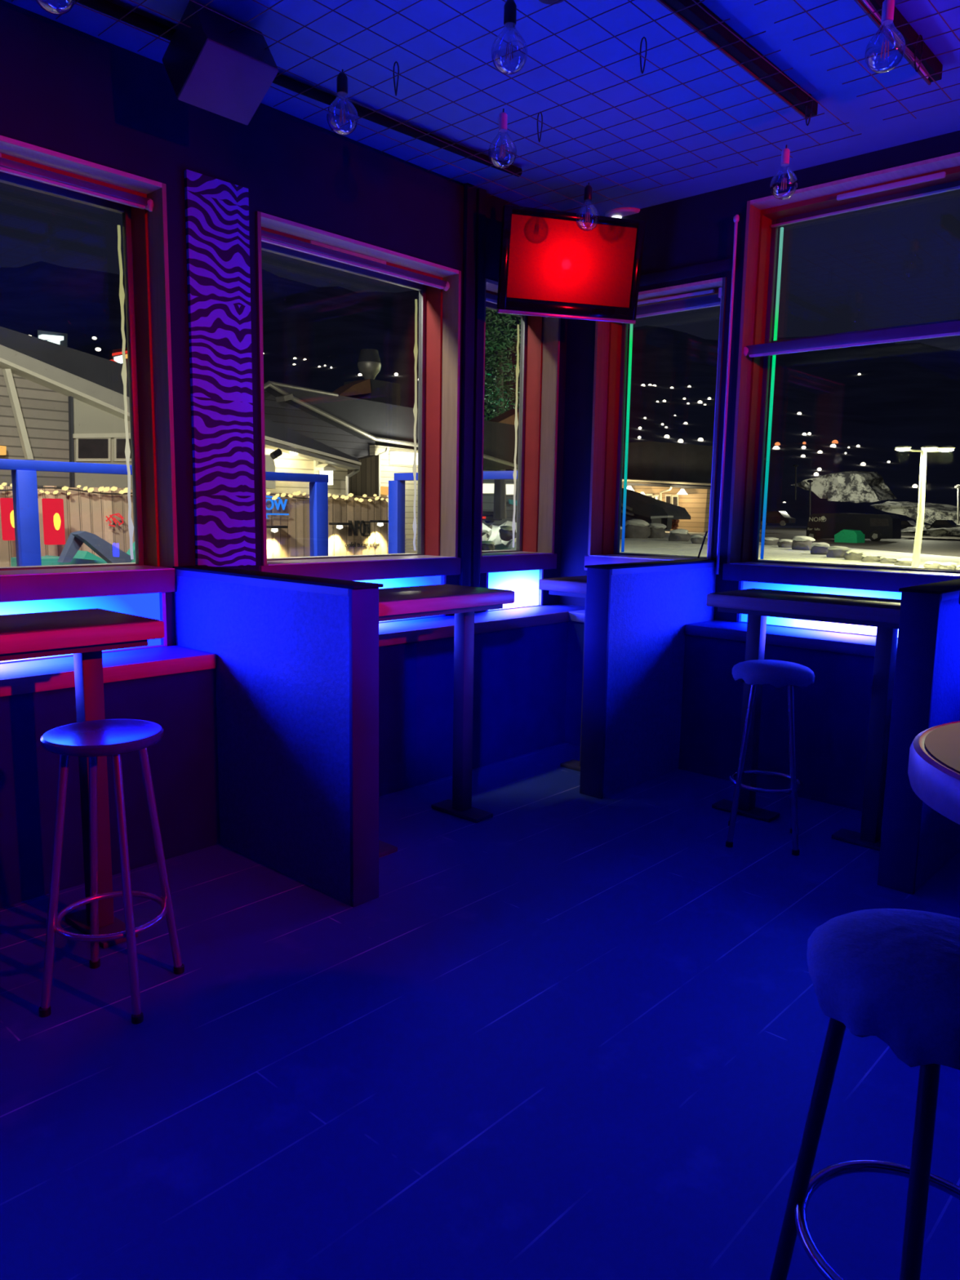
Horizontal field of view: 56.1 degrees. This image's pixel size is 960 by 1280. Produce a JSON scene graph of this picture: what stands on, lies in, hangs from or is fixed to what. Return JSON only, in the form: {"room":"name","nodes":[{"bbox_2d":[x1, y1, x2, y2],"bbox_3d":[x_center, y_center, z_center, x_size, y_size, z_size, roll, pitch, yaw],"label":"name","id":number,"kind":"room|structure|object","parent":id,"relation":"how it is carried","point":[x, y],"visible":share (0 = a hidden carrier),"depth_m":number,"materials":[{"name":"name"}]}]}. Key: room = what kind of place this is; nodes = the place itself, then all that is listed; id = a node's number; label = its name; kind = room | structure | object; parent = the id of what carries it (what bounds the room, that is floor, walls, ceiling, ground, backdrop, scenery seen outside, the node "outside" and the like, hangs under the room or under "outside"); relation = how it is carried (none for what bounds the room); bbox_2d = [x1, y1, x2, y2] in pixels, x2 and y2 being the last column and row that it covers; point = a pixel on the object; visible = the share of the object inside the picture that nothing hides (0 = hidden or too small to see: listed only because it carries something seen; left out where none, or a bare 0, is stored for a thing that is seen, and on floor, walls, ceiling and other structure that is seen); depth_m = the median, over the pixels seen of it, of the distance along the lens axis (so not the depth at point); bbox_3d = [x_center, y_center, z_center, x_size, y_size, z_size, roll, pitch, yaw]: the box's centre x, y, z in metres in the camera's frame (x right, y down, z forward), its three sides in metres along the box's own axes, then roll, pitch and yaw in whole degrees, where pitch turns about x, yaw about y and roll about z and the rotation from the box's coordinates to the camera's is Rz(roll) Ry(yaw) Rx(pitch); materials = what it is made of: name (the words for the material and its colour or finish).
{"room":"entertainment venue","nodes":[
{"label":"entertainment venue","id":0,"kind":"room"},
{"bbox_2d":[0,0,567,663],"bbox_3d":[-2.229,-0.647,3.082,0.240,3.220,8.410,8,11,42],"label":"wall","id":1,"kind":"structure","parent":0,"point":[66,90],"depth_m":3.92,"materials":[{"name":"paint"}]},
{"bbox_2d":[0,592,167,663],"bbox_3d":[-1.857,-0.044,3.558,0.204,0.235,1.215,8,11,42],"label":"light","id":2,"kind":"object","parent":1,"relation":"in","point":[153,606],"visible":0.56,"depth_m":3.76,"materials":[{"name":"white plastic"}]},
{"bbox_2d":[0,135,177,602],"bbox_3d":[-1.908,-1.005,3.477,0.417,1.685,1.380,8,11,42],"label":"window","id":3,"kind":"structure","parent":1,"relation":"in","point":[141,202],"depth_m":3.83,"materials":[{"name":"brown wood"}]},
{"bbox_2d":[117,225,133,559],"bbox_3d":[-1.570,-1.077,3.986,0.027,1.438,0.028,8,11,42],"label":"light","id":4,"kind":"object","parent":3,"relation":"on","point":[122,295],"depth_m":3.97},
{"bbox_2d":[184,168,255,566],"bbox_3d":[-1.146,-1.160,3.997,0.022,1.663,0.300,8,11,42],"label":"wall panel","id":5,"kind":"object","parent":1,"relation":"attached to","point":[217,211],"visible":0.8,"depth_m":3.98,"materials":[{"name":"paper"}]},
{"bbox_2d":[255,211,461,581],"bbox_3d":[-0.711,-1.173,4.770,0.417,1.685,1.360,8,11,42],"label":"window","id":6,"kind":"structure","parent":1,"relation":"in","point":[438,286],"depth_m":5.06,"materials":[{"name":"brown wood"}]},
{"bbox_2d":[310,240,386,264],"bbox_3d":[-0.666,-1.967,4.583,0.020,0.026,0.490,8,11,42],"label":"vent","id":7,"kind":"object","parent":6,"relation":"attached to","point":[317,242],"depth_m":4.56,"materials":[{"name":"white plastic"}]},
{"bbox_2d":[412,298,417,551],"bbox_3d":[-0.381,-1.245,5.271,0.026,1.438,0.027,8,11,42],"label":"light","id":8,"kind":"object","parent":6,"relation":"on","point":[415,349],"depth_m":5.27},
{"bbox_2d":[356,575,445,622],"bbox_3d":[-0.665,-0.211,4.846,0.204,0.235,1.160,8,11,42],"label":"light","id":9,"kind":"object","parent":1,"relation":"in","point":[438,580],"visible":0.1,"depth_m":5.01,"materials":[{"name":"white plastic"}]},
{"bbox_2d":[458,182,476,586],"bbox_3d":[-0.072,-1.366,5.142,0.030,2.320,0.075,8,11,42],"label":"trim","id":10,"kind":"structure","parent":1,"relation":"attached to","point":[469,194],"depth_m":5.11,"materials":[{"name":"paint"}]},
{"bbox_2d":[471,187,486,586],"bbox_3d":[-0.013,-1.375,5.206,0.030,2.320,0.060,8,11,42],"label":"trim","id":11,"kind":"structure","parent":1,"relation":"attached to","point":[481,193],"depth_m":5.18,"materials":[{"name":"paint"}]},
{"bbox_2d":[485,569,543,611],"bbox_3d":[0.150,-0.326,5.726,0.204,0.235,0.550,8,11,42],"label":"light","id":12,"kind":"object","parent":1,"relation":"in","point":[525,584],"visible":0.51,"depth_m":5.73,"materials":[{"name":"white plastic"}]},
{"bbox_2d":[480,278,560,573],"bbox_3d":[0.107,-1.289,5.654,0.417,1.685,0.760,8,11,42],"label":"window","id":13,"kind":"structure","parent":1,"relation":"in","point":[540,352],"depth_m":5.84,"materials":[{"name":"brown wood"}]},
{"bbox_2d":[511,324,519,547],"bbox_3d":[0.236,-1.332,5.937,0.026,1.437,0.029,8,11,42],"label":"light","id":14,"kind":"object","parent":13,"relation":"on","point":[516,423],"depth_m":5.96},
{"bbox_2d":[497,204,645,324],"bbox_3d":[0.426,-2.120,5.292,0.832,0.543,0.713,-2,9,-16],"label":"television","id":15,"kind":"object","parent":1,"relation":"attached to","point":[549,267],"visible":0.99,"depth_m":5.00,"materials":[{"name":"black plastic"}]},
{"bbox_2d":[0,742,959,1279],"bbox_3d":[0.417,1.416,0.804,7.750,0.120,8.670,8,11,42],"label":"floor","id":16,"kind":"structure","parent":0,"point":[566,1033],"depth_m":2.37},
{"bbox_2d":[0,608,164,948],"bbox_3d":[-1.585,0.500,2.708,0.460,1.080,1.157,8,11,42],"label":"bar table","id":17,"kind":"object","parent":16,"relation":"on","point":[84,633],"visible":0.8,"depth_m":2.94,"materials":[{"name":"brown wood"}]},
{"bbox_2d":[0,644,220,907],"bbox_3d":[-2.039,0.566,3.057,0.332,0.833,2.400,8,11,42],"label":"bench","id":18,"kind":"object","parent":16,"relation":"on","point":[172,687],"visible":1,"depth_m":3.50,"materials":[{"name":"brown wood"}]},
{"bbox_2d":[38,719,184,1024],"bbox_3d":[-1.087,0.659,2.639,0.326,0.801,0.326,1,8,3],"label":"bar stool","id":19,"kind":"object","parent":16,"relation":"on","point":[94,739],"visible":1,"depth_m":2.55,"materials":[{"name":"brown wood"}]},
{"bbox_2d":[173,565,383,906],"bbox_3d":[-0.853,0.323,3.656,1.232,1.180,0.138,8,11,42],"label":"wall","id":20,"kind":"structure","parent":16,"relation":"on","point":[297,669],"depth_m":3.43,"materials":[{"name":"paint"}]},
{"bbox_2d":[378,583,515,857],"bbox_3d":[-0.318,0.323,4.064,0.455,1.080,0.905,8,11,42],"label":"bar table","id":21,"kind":"object","parent":16,"relation":"on","point":[412,602],"visible":0.57,"depth_m":4.19,"materials":[{"name":"brown wood"}]},
{"bbox_2d":[378,604,584,796],"bbox_3d":[-0.005,0.351,4.766,1.005,0.833,2.652,8,11,42],"label":"bench","id":22,"kind":"object","parent":16,"relation":"on","point":[528,661],"visible":0.39,"depth_m":5.07,"materials":[{"name":"brown wood"}]},
{"bbox_2d":[538,575,586,771],"bbox_3d":[0.605,0.201,5.007,0.390,1.080,0.445,8,11,42],"label":"bar table","id":23,"kind":"object","parent":16,"relation":"on","point":[571,586],"visible":0.24,"depth_m":4.86,"materials":[{"name":"brown wood"}]},
{"bbox_2d":[579,559,716,799],"bbox_3d":[0.938,0.167,4.929,0.146,1.180,1.102,8,11,42],"label":"wall","id":24,"kind":"structure","parent":16,"relation":"on","point":[637,614],"depth_m":4.70,"materials":[{"name":"paint"}]},
{"bbox_2d":[725,659,814,855],"bbox_3d":[1.276,0.496,3.988,0.346,0.810,0.346,3,9,16],"label":"bar stool","id":25,"kind":"object","parent":16,"relation":"on","point":[778,673],"visible":1,"depth_m":3.86,"materials":[{"name":"metal"}]},
{"bbox_2d":[678,619,897,816],"bbox_3d":[1.759,0.386,4.722,1.400,0.833,0.335,8,11,42],"label":"bench","id":26,"kind":"object","parent":16,"relation":"on","point":[832,713],"visible":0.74,"depth_m":4.66,"materials":[{"name":"brown wood"}]},
{"bbox_2d":[706,588,901,851],"bbox_3d":[1.526,0.344,4.129,0.900,1.080,0.460,8,11,42],"label":"bar table","id":27,"kind":"object","parent":16,"relation":"on","point":[883,614],"visible":0.73,"depth_m":3.96,"materials":[{"name":"brown wood"}]},
{"bbox_2d":[769,908,959,1279],"bbox_3d":[0.674,0.855,1.385,0.368,0.830,0.364,-2,9,-20],"label":"bar stool","id":28,"kind":"object","parent":16,"relation":"on","point":[892,975],"visible":1,"depth_m":1.28,"materials":[{"name":"metal"}]},
{"bbox_2d":[877,578,959,894],"bbox_3d":[2.031,0.339,3.871,0.146,1.180,1.202,8,11,42],"label":"wall","id":29,"kind":"structure","parent":16,"relation":"on","point":[917,841],"depth_m":3.46,"materials":[{"name":"paint"}]},
{"bbox_2d":[907,720,959,824],"bbox_3d":[0.980,0.729,1.351,0.690,1.100,0.690,8,11,42],"label":"round table","id":30,"kind":"object","parent":16,"relation":"on","point":[934,759],"visible":1,"depth_m":1.31,"materials":[{"name":"brown wood"}]},
{"bbox_2d":[3,0,959,216],"bbox_3d":[0.472,-1.904,0.321,7.750,0.150,8.670,8,11,42],"label":"ceiling","id":31,"kind":"structure","parent":0,"point":[747,20],"depth_m":3.74,"materials":[{"name":"paint"}]},
{"bbox_2d":[162,0,278,124],"bbox_3d":[-0.958,-2.132,3.319,0.317,0.325,0.296,8,11,42],"label":"loudspeaker","id":32,"kind":"object","parent":31,"relation":"attached to","point":[210,68],"visible":0.99,"depth_m":3.25,"materials":[{"name":"black plastic"}]},
{"bbox_2d":[177,38,278,124],"bbox_3d":[-0.921,-2.037,3.298,0.215,0.142,0.296,8,11,42],"label":"grille","id":33,"kind":"object","parent":32,"relation":"attached to","point":[219,77],"depth_m":3.27,"materials":[{"name":"fabric"}]},
{"bbox_2d":[72,0,522,177],"bbox_3d":[-1.002,-2.285,3.506,0.090,0.044,3.404,9,11,44],"label":"ceiling beam","id":34,"kind":"structure","parent":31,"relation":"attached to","point":[105,6],"depth_m":3.87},
{"bbox_2d":[11,0,862,211],"bbox_3d":[-0.226,-2.179,3.142,1.836,0.129,3.899,8,11,42],"label":"mesh panel","id":35,"kind":"object","parent":31,"relation":"hanging from","point":[631,1],"visible":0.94,"depth_m":3.59,"materials":[{"name":"black metal"}]},
{"bbox_2d":[326,69,358,135],"bbox_3d":[-0.527,-2.063,3.451,0.120,0.230,0.120,8,11,42],"label":"light bulb","id":36,"kind":"object","parent":35,"relation":"hanging from","point":[342,79],"visible":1,"depth_m":3.43,"materials":[{"name":"clear glass"}]},
{"bbox_2d":[336,71,347,95],"bbox_3d":[-0.526,-2.129,3.442,0.042,0.075,0.042,8,11,42],"label":"socket","id":37,"kind":"object","parent":36,"relation":"attached to","point":[342,79],"depth_m":3.43,"materials":[{"name":"black plastic"}]},
{"bbox_2d":[488,108,516,168],"bbox_3d":[0.095,-2.098,3.765,0.120,0.230,0.120,8,11,42],"label":"light bulb","id":38,"kind":"object","parent":35,"relation":"hanging from","point":[503,117],"visible":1,"depth_m":3.75,"materials":[{"name":"clear glass"}]},
{"bbox_2d":[498,112,507,132],"bbox_3d":[0.096,-2.161,3.756,0.036,0.068,0.036,8,11,42],"label":"socket","id":39,"kind":"object","parent":38,"relation":"attached to","point":[503,117],"depth_m":3.74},
{"bbox_2d":[491,0,527,74],"bbox_3d":[0.097,-1.978,2.942,0.120,0.230,0.120,8,11,42],"label":"light bulb","id":40,"kind":"object","parent":35,"relation":"hanging from","point":[509,7],"visible":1,"depth_m":2.92,"materials":[{"name":"clear glass"}]},
{"bbox_2d":[503,0,516,27],"bbox_3d":[0.098,-2.045,2.933,0.042,0.075,0.042,8,11,42],"label":"socket","id":41,"kind":"object","parent":40,"relation":"attached to","point":[509,7],"depth_m":2.92,"materials":[{"name":"black plastic"}]},
{"bbox_2d":[575,182,599,231],"bbox_3d":[0.550,-2.211,4.593,0.120,0.230,0.120,8,11,42],"label":"light bulb","id":42,"kind":"object","parent":35,"relation":"hanging from","point":[588,197],"visible":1,"depth_m":4.57,"materials":[{"name":"clear glass"}]},
{"bbox_2d":[583,184,592,201],"bbox_3d":[0.551,-2.278,4.584,0.042,0.075,0.042,8,11,42],"label":"socket","id":43,"kind":"object","parent":42,"relation":"attached to","point":[588,197],"depth_m":4.57,"materials":[{"name":"black plastic"}]},
{"bbox_2d":[769,144,797,199],"bbox_3d":[1.382,-2.123,4.085,0.120,0.230,0.120,8,11,42],"label":"light bulb","id":44,"kind":"object","parent":35,"relation":"hanging from","point":[785,153],"visible":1,"depth_m":4.07,"materials":[{"name":"clear glass"}]},
{"bbox_2d":[781,148,790,166],"bbox_3d":[1.383,-2.187,4.076,0.036,0.068,0.036,8,11,42],"label":"socket","id":45,"kind":"object","parent":44,"relation":"attached to","point":[785,153],"depth_m":4.06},
{"bbox_2d":[604,207,639,217],"bbox_3d":[0.872,-2.550,5.415,0.240,0.026,0.240,8,11,42],"label":"recessed light","id":46,"kind":"object","parent":31,"relation":"in","point":[620,212],"visible":0.45,"depth_m":5.33,"materials":[{"name":"white plastic"}]},
{"bbox_2d":[656,0,817,119],"bbox_3d":[0.277,-2.139,2.655,0.048,0.062,3.460,8,11,42],"label":"ceiling beam","id":47,"kind":"structure","parent":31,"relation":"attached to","point":[694,16],"depth_m":3.40,"materials":[{"name":"wood"}]},
{"bbox_2d":[754,0,959,119],"bbox_3d":[1.085,-1.999,2.054,1.478,0.129,3.649,8,11,42],"label":"mesh panel","id":48,"kind":"object","parent":31,"relation":"hanging from","point":[929,1],"visible":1,"depth_m":3.23,"materials":[{"name":"black metal"}]},
{"bbox_2d":[864,0,905,73],"bbox_3d":[1.306,-1.951,2.892,0.120,0.230,0.120,8,11,42],"label":"light bulb","id":49,"kind":"object","parent":31,"relation":"hanging from","point":[888,6],"visible":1,"depth_m":2.88,"materials":[{"name":"clear glass"}]},
{"bbox_2d":[880,0,894,25],"bbox_3d":[1.306,-2.014,2.882,0.036,0.068,0.036,8,11,42],"label":"socket","id":50,"kind":"object","parent":49,"relation":"attached to","point":[888,6],"depth_m":2.87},
{"bbox_2d":[853,0,942,84],"bbox_3d":[0.713,-2.084,2.395,0.048,0.082,3.260,8,11,42],"label":"ceiling track","id":51,"kind":"object","parent":31,"relation":"attached to","point":[932,65],"visible":0.73,"depth_m":3.30,"materials":[{"name":"metal"}]},
{"bbox_2d":[559,130,959,639],"bbox_3d":[3.291,-0.627,3.566,7.250,3.220,0.240,8,11,42],"label":"wall","id":52,"kind":"structure","parent":0,"point":[696,229],"depth_m":5.14,"materials":[{"name":"paint"}]},
{"bbox_2d":[584,257,737,570],"bbox_3d":[1.163,-1.294,5.535,0.980,1.765,0.425,8,11,42],"label":"window","id":53,"kind":"structure","parent":52,"relation":"in","point":[611,338],"depth_m":5.71,"materials":[{"name":"brown wood"}]},
{"bbox_2d":[637,288,715,305],"bbox_3d":[1.137,-2.020,5.312,0.540,0.018,0.022,8,11,42],"label":"vent","id":54,"kind":"object","parent":53,"relation":"attached to","point":[708,291],"depth_m":5.29,"materials":[{"name":"white plastic"}]},
{"bbox_2d":[736,581,902,638],"bbox_3d":[1.970,-0.165,4.819,1.170,0.235,0.204,8,11,42],"label":"light panel","id":55,"kind":"object","parent":52,"relation":"in","point":[742,618],"visible":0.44,"depth_m":4.84,"materials":[{"name":"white plastic"}]},
{"bbox_2d":[715,151,959,592],"bbox_3d":[2.021,-1.307,4.726,1.399,2.050,0.443,8,11,42],"label":"window","id":56,"kind":"structure","parent":52,"relation":"in","point":[764,215],"depth_m":4.93,"materials":[{"name":"brown wood"}]},
{"bbox_2d":[836,171,946,200],"bbox_3d":[2.039,-2.259,4.486,0.520,0.028,0.022,8,11,42],"label":"vent","id":57,"kind":"object","parent":56,"relation":"attached to","point":[917,177],"depth_m":4.48,"materials":[{"name":"white plastic"}]},
{"label":"outside","id":58,"kind":"structure","parent":0,"visible":0},
{"bbox_2d":[347,454,378,497],"bbox_3d":[-2.459,-2.767,17.280,0.300,1.592,1.098,8,11,42],"label":"wall","id":59,"kind":"structure","parent":58,"point":[366,482],"depth_m":17.31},
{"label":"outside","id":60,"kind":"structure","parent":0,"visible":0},
{"bbox_2d":[759,527,959,556],"bbox_3d":[38.364,-11.561,97.897,52.812,0.020,96.142,8,11,42],"label":"car park","id":61,"kind":"structure","parent":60,"point":[943,545],"depth_m":67.66,"materials":[{"name":"asphalt"}]},
{"bbox_2d":[760,511,795,525],"bbox_3d":[31.536,-12.957,96.072,3.648,1.559,1.928,8,11,42],"label":"car","id":62,"kind":"object","parent":61,"relation":"on","point":[782,517],"visible":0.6,"depth_m":95.28,"materials":[{"name":"paint"}]},
{"bbox_2d":[805,513,901,541],"bbox_3d":[30.310,-9.104,73.205,6.932,2.370,2.162,8,11,42],"label":"van","id":63,"kind":"object","parent":61,"relation":"on","point":[875,527],"visible":0.99,"depth_m":72.06,"materials":[{"name":"paint"}]},
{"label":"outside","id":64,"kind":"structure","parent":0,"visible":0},
{"bbox_2d":[484,308,520,519],"bbox_3d":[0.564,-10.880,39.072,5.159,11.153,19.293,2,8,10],"label":"evergreen tree","id":65,"kind":"object","parent":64,"point":[499,396],"visible":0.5,"depth_m":38.73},
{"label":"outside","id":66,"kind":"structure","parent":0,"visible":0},
{"bbox_2d":[619,524,959,568],"bbox_3d":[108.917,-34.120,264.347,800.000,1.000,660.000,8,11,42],"label":"ground","id":67,"kind":"structure","parent":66,"point":[649,545],"depth_m":47.81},
{"bbox_2d":[0,326,133,488],"bbox_3d":[-7.801,-3.286,14.268,5.940,3.157,3.484,8,11,42],"label":"house","id":68,"kind":"structure","parent":67,"relation":"on","point":[58,402],"depth_m":12.56,"materials":[{"name":"grey"}]},
{"bbox_2d":[10,530,135,566],"bbox_3d":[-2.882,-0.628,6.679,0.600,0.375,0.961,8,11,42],"label":"picnic table","id":69,"kind":"object","parent":67,"relation":"on","point":[70,554],"visible":0.53,"depth_m":6.45,"materials":[{"name":"green paint"}]},
{"bbox_2d":[0,458,328,566],"bbox_3d":[-3.006,0.124,5.093,0.090,2.290,5.350,8,11,42],"label":"frame","id":70,"kind":"object","parent":67,"relation":"on","point":[24,472],"visible":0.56,"depth_m":5.34,"materials":[{"name":"blue paint"}]},
{"bbox_2d":[0,484,387,567],"bbox_3d":[-3.856,-0.134,7.153,0.080,2.180,8.260,8,11,42],"label":"fence","id":71,"kind":"object","parent":67,"relation":"on","point":[83,511],"visible":0.16,"depth_m":8.96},
{"bbox_2d":[37,484,133,494],"bbox_3d":[-3.278,-1.246,7.483,0.050,0.075,0.788,8,11,42],"label":"fairy lights","id":72,"kind":"object","parent":71,"relation":"attached to","point":[91,490],"depth_m":7.50,"materials":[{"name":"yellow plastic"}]},
{"bbox_2d":[328,493,388,502],"bbox_3d":[-1.305,-1.520,9.613,0.050,0.083,0.820,8,11,42],"label":"fairy lights","id":73,"kind":"object","parent":71,"relation":"attached to","point":[346,497],"depth_m":9.62,"materials":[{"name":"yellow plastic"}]},
{"bbox_2d":[345,520,379,548],"bbox_3d":[-1.273,-1.147,9.771,0.008,0.302,0.485,8,11,42],"label":"sign","id":74,"kind":"object","parent":71,"relation":"attached to","point":[351,526],"visible":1,"depth_m":9.73,"materials":[{"name":"black paint"}]},
{"bbox_2d":[264,418,361,495],"bbox_3d":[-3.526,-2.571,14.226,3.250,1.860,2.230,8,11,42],"label":"building","id":75,"kind":"structure","parent":67,"relation":"on","point":[287,450],"depth_m":13.51,"materials":[{"name":"beige"}]},
{"bbox_2d":[265,454,275,471],"bbox_3d":[-3.164,-2.495,12.728,0.400,0.241,0.371,8,11,42],"label":"lamp","id":76,"kind":"object","parent":75,"relation":"attached to","point":[269,462],"depth_m":12.66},
{"bbox_2d":[263,348,519,554],"bbox_3d":[-2.048,-4.332,23.095,2.200,5.801,10.259,8,11,42],"label":"building","id":77,"kind":"structure","parent":67,"relation":"on","point":[365,417],"depth_m":21.55,"materials":[{"name":"metal"}]},
{"bbox_2d":[357,361,381,379],"bbox_3d":[-2.736,-6.636,22.258,0.584,0.406,0.584,8,11,42],"label":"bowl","id":78,"kind":"object","parent":77,"relation":"on","point":[369,370],"depth_m":22.07,"materials":[{"name":"glass"}]},
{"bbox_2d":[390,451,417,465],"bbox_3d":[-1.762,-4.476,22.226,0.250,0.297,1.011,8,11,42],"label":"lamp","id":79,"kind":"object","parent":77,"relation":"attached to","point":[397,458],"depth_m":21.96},
{"bbox_2d":[388,470,517,554],"bbox_3d":[-0.181,-0.144,7.117,1.510,2.330,0.090,8,11,41],"label":"fence","id":80,"kind":"object","parent":67,"relation":"on","point":[396,487],"visible":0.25,"depth_m":7.41,"materials":[{"name":"blue paint"}]},
{"bbox_2d":[482,469,517,526],"bbox_3d":[1.185,-10.356,62.373,2.200,5.217,9.351,8,11,42],"label":"building","id":81,"kind":"structure","parent":67,"relation":"on","point":[488,485],"depth_m":62.87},
{"bbox_2d":[624,519,650,538],"bbox_3d":[12.205,-8.431,70.045,2.510,1.936,1.813,8,11,42],"label":"boulder","id":82,"kind":"object","parent":67,"relation":"on","point":[634,528],"visible":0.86,"depth_m":69.32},
{"bbox_2d":[620,488,690,531],"bbox_3d":[15.272,-12.539,86.561,8.750,4.365,4.500,8,11,42],"label":"garden shed","id":83,"kind":"object","parent":67,"relation":"on","point":[638,505],"visible":0.45,"depth_m":84.83,"materials":[{"name":"stone"}]},
{"bbox_2d":[648,523,666,538],"bbox_3d":[13.889,-8.436,70.899,1.711,1.534,1.268,8,11,42],"label":"boulder","id":84,"kind":"object","parent":67,"relation":"on","point":[657,531],"visible":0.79,"depth_m":70.38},
{"bbox_2d":[650,515,673,528],"bbox_3d":[16.189,-10.452,80.028,1.770,1.224,1.200,8,11,42],"label":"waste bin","id":85,"kind":"object","parent":67,"relation":"on","point":[665,520],"visible":0.81,"depth_m":79.73,"materials":[{"name":"metal"}]},
{"bbox_2d":[622,441,712,532],"bbox_3d":[19.252,-16.169,96.093,17.640,9.783,3.500,8,11,42],"label":"house","id":86,"kind":"structure","parent":67,"relation":"on","point":[659,461],"depth_m":93.99,"materials":[{"name":"brown"}]},
{"bbox_2d":[668,528,690,541],"bbox_3d":[14.196,-7.356,64.203,1.588,1.163,1.240,8,11,42],"label":"boulder","id":87,"kind":"object","parent":67,"relation":"on","point":[677,535],"visible":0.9,"depth_m":63.74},
{"bbox_2d":[791,536,815,550],"bbox_3d":[18.688,-5.495,52.128,1.352,1.056,1.126,8,11,42],"label":"boulder","id":88,"kind":"object","parent":67,"relation":"on","point":[799,543],"visible":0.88,"depth_m":51.69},
{"bbox_2d":[810,542,829,555],"bbox_3d":[17.713,-4.669,46.768,0.979,0.793,0.842,3,8,12],"label":"boulder","id":89,"kind":"object","parent":67,"relation":"on","point":[821,548],"visible":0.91,"depth_m":46.46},
{"bbox_2d":[826,546,851,557],"bbox_3d":[17.446,-4.197,43.668,0.965,0.709,0.958,0,8,-5],"label":"boulder","id":90,"kind":"object","parent":67,"relation":"on","point":[833,551],"visible":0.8,"depth_m":43.35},
{"bbox_2d":[834,528,864,542],"bbox_3d":[27.701,-7.692,67.428,1.709,1.178,1.600,8,11,42],"label":"container","id":91,"kind":"object","parent":67,"relation":"on","point":[846,535],"visible":0.86,"depth_m":66.86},
{"bbox_2d":[843,549,863,559],"bbox_3d":[17.249,-3.863,41.516,0.757,0.596,0.776,1,8,-2],"label":"boulder","id":92,"kind":"object","parent":67,"relation":"on","point":[852,554],"visible":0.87,"depth_m":41.24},
{"bbox_2d":[894,445,955,568],"bbox_3d":[16.349,-4.890,33.510,2.076,4.660,0.400,8,11,42],"label":"street lamp","id":93,"kind":"object","parent":67,"relation":"on","point":[921,508],"visible":1,"depth_m":33.37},
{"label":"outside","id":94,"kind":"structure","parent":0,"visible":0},
{"bbox_2d":[0,261,959,525],"bbox_3d":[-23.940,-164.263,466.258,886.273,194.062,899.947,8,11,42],"label":"hill","id":95,"kind":"structure","parent":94,"point":[908,393],"depth_m":462.18,"materials":[{"name":"black"}]},
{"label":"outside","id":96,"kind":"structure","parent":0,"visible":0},
{"bbox_2d":[0,497,15,540],"bbox_3d":[-3.601,-0.927,6.914,0.082,0.323,0.122,8,11,42],"label":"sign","id":97,"kind":"object","parent":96,"point":[6,504],"visible":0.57,"depth_m":6.88,"materials":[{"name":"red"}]},
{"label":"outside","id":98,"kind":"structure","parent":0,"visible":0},
{"bbox_2d":[41,498,65,545],"bbox_3d":[-3.383,-0.940,7.153,0.082,0.364,0.150,8,11,42],"label":"sign","id":99,"kind":"object","parent":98,"point":[53,517],"visible":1,"depth_m":7.13,"materials":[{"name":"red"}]},
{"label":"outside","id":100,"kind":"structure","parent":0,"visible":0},
{"bbox_2d":[266,495,288,518],"bbox_3d":[-2.080,-1.303,8.801,0.020,0.229,0.504,8,11,42],"label":"sign","id":101,"kind":"object","parent":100,"point":[280,501],"visible":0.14,"depth_m":8.87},
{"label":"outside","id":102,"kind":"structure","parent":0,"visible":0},
{"bbox_2d":[34,329,67,346],"bbox_3d":[-27.090,-19.170,57.376,1.700,1.041,1.922,8,11,42],"label":"shop sign","id":103,"kind":"object","parent":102,"point":[61,339],"visible":0.67,"depth_m":57.19,"materials":[{"name":"plastic"}]},
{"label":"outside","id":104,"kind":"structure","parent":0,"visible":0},
{"bbox_2d":[109,347,128,365],"bbox_3d":[-23.919,-19.342,60.995,1.700,2.013,3.740,8,11,42],"label":"shop sign","id":105,"kind":"object","parent":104,"point":[115,355],"visible":0.27,"depth_m":60.62,"materials":[{"name":"plastic"}]},
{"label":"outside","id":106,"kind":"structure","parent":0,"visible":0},
{"bbox_2d":[481,520,516,551],"bbox_3d":[0.966,-4.588,40.374,4.316,1.347,26.730,1,8,4],"label":"snow bank","id":107,"kind":"object","parent":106,"point":[500,544],"visible":0.19,"depth_m":42.71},
{"bbox_2d":[498,525,516,541],"bbox_3d":[1.228,-4.686,39.544,0.698,0.693,0.808,-4,10,-31],"label":"boulder","id":108,"kind":"object","parent":107,"relation":"on","point":[505,531],"visible":0.79,"depth_m":39.28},
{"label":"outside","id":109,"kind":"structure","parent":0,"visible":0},
{"bbox_2d":[791,471,897,502],"bbox_3d":[47.902,-20.202,118.479,11.626,4.340,6.870,8,11,42],"label":"snow bank","id":110,"kind":"object","parent":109,"point":[855,486],"visible":0.94,"depth_m":115.95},
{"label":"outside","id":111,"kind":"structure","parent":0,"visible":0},
{"bbox_2d":[870,501,959,524],"bbox_3d":[49.297,-13.646,98.845,10.982,3.277,6.878,8,11,42],"label":"snow bank","id":112,"kind":"object","parent":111,"point":[933,512],"visible":0.84,"depth_m":97.23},
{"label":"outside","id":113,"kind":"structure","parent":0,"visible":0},
{"bbox_2d":[901,524,959,537],"bbox_3d":[42.072,-9.984,81.372,6.571,1.282,6.872,8,11,42],"label":"snow bank","id":114,"kind":"object","parent":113,"point":[935,531],"visible":0.63,"depth_m":79.17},
{"bbox_2d":[924,520,959,528],"bbox_3d":[41.857,-10.322,81.382,2.647,1.063,1.928,8,11,42],"label":"car","id":115,"kind":"object","parent":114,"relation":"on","point":[937,523],"visible":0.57,"depth_m":80.83,"materials":[{"name":"paint"}]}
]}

